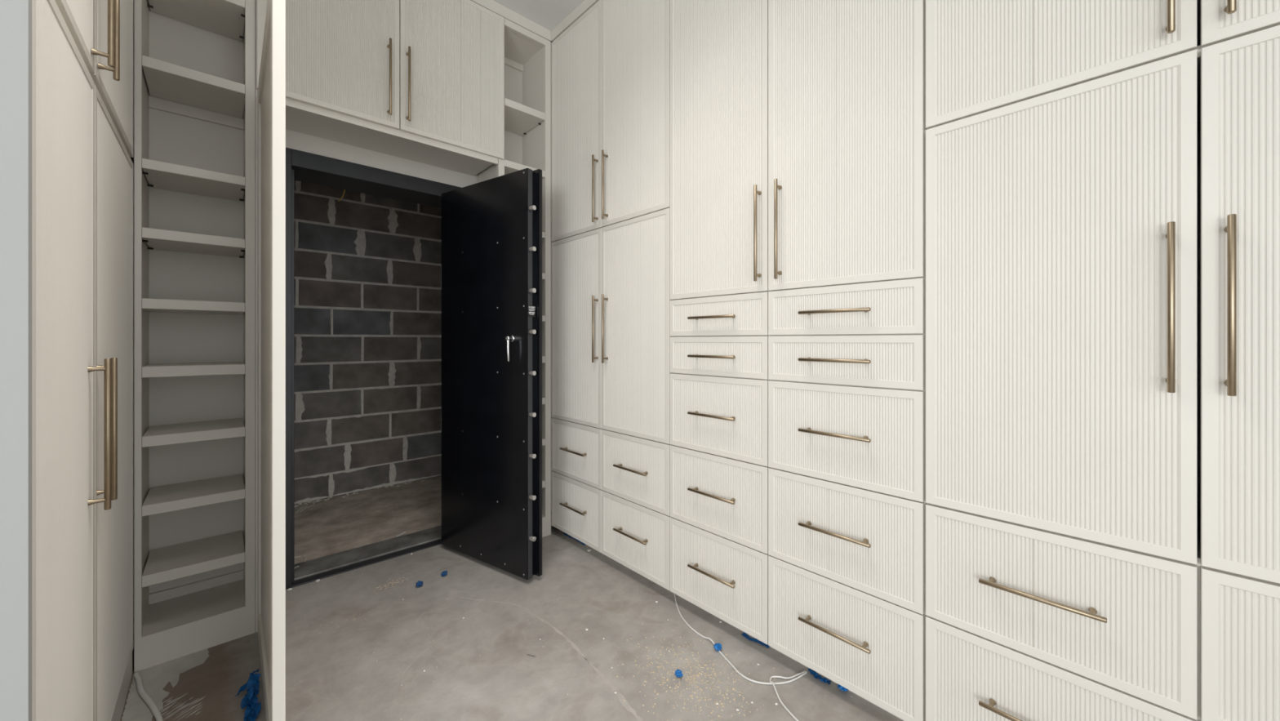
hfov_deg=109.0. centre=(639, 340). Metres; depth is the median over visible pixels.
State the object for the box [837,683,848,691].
tape wad
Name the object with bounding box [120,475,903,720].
floor
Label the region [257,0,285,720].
door
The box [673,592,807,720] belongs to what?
cord
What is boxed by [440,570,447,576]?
tape wad
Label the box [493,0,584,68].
ceiling
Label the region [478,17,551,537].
bookshelf
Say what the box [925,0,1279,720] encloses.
tall cabinet
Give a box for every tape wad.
[415,580,422,586]
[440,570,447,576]
[675,668,683,677]
[713,642,721,650]
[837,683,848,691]
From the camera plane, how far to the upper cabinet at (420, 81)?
2.25 m
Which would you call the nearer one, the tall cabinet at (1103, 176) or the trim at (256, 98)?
the tall cabinet at (1103, 176)
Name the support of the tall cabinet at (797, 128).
on the floor
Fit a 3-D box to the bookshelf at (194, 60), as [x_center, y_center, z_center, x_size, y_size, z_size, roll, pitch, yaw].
[-1.813,-0.326,1.882,0.335,3.052,0.315,0,0,-43]
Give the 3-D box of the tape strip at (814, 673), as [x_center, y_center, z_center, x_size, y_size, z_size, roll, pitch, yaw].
[0.637,1.194,1.628,0.037,0.008,0.092,0,0,-34]
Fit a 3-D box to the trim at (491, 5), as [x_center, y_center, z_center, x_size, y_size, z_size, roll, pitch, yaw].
[-1.188,-1.885,2.254,1.713,0.061,0.026,0,0,-43]
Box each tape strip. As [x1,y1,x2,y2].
[563,532,585,544]
[741,631,769,648]
[808,668,831,684]
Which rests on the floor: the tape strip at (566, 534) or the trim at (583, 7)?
the tape strip at (566, 534)
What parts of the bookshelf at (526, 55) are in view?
panel, panel, panel, shelf, shelf, panel, shelf, shelf, shelf, shelf, shelf, shelf, shelf, rail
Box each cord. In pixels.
[133,671,163,720]
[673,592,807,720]
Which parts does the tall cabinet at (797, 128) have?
handle, handle, handle, handle, handle, fluted panel, fluted panel, fluted panel, fluted panel, fluted panel, fluted panel, drawer, drawer, drawer, drawer, drawer, door, handle, handle, handle, handle, handle, handle, handle, fluted panel, fluted panel, fluted panel, fluted panel, fluted panel, fluted panel, drawer, drawer, drawer, drawer, drawer, door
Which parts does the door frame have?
sill, threshold plate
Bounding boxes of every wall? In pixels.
[0,0,31,720]
[129,0,553,633]
[294,180,441,504]
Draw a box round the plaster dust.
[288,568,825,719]
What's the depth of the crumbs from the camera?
3.44 m
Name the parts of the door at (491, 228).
release lever, edge plate, plate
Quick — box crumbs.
[294,480,423,506]
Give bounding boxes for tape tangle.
[234,667,261,720]
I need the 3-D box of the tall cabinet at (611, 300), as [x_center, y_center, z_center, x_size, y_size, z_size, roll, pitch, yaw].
[-0.007,-0.327,2.647,0.619,3.054,1.007,0,0,-43]
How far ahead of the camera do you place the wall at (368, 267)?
3.65 m
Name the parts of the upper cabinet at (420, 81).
door, fluted panel, handle, handle, door, fluted panel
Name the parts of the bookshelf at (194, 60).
panel, shelf, shelf, shelf, shelf, shelf, shelf, shelf, shelf, panel, rail, shelf, panel, panel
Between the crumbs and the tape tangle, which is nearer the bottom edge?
the tape tangle
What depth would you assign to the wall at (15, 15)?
0.72 m
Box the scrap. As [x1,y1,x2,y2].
[295,505,312,512]
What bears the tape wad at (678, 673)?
on the floor
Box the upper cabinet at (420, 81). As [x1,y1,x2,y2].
[255,0,503,175]
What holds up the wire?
hanging from the vault
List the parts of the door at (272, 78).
rail, rail, panel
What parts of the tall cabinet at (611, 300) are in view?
handle, handle, fluted panel, fluted panel, fluted panel, fluted panel, door, drawer, drawer, door, handle, handle, handle, handle, handle, handle, fluted panel, fluted panel, fluted panel, fluted panel, door, drawer, drawer, door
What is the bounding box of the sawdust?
[325,577,774,720]
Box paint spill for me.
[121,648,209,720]
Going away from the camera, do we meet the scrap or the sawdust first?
the sawdust
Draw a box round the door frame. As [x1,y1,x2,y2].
[285,147,461,589]
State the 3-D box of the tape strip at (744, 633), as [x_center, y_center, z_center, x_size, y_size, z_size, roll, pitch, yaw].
[0.459,1.196,1.827,0.123,0.004,0.029,0,0,44]
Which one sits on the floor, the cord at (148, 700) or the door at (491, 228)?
the cord at (148, 700)
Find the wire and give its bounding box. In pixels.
[337,189,345,201]
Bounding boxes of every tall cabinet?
[31,0,133,720]
[551,0,677,595]
[669,0,926,720]
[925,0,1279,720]
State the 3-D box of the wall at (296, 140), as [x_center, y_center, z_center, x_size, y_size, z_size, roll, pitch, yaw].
[-1.513,-0.357,2.560,3.150,3.115,0.245,0,0,-43]
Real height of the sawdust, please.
0.003 m
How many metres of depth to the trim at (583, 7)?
2.66 m
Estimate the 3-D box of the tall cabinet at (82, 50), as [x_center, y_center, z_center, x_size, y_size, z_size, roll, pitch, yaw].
[-1.615,-0.330,1.006,0.633,3.060,1.235,0,0,-43]
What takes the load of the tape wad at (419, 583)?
on the floor
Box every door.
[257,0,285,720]
[441,168,542,579]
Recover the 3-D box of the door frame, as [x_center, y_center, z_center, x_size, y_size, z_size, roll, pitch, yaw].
[-1.469,0.134,2.569,0.963,2.133,0.291,0,0,-43]
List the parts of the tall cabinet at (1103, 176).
handle, handle, fluted panel, fluted panel, fluted panel, fluted panel, drawer, drawer, door, door, handle, handle, handle, handle, drawer, door, door, fluted panel, fluted panel, fluted panel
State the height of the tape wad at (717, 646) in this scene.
0.028 m
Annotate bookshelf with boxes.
[133,0,255,672]
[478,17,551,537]
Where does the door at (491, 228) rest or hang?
in the wall at (296, 140)
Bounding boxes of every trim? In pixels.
[255,97,257,631]
[470,0,551,41]
[551,0,599,41]
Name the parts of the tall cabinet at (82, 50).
door, fluted panel, door, fluted panel, handle, handle, handle, handle, door, door, fluted panel, fluted panel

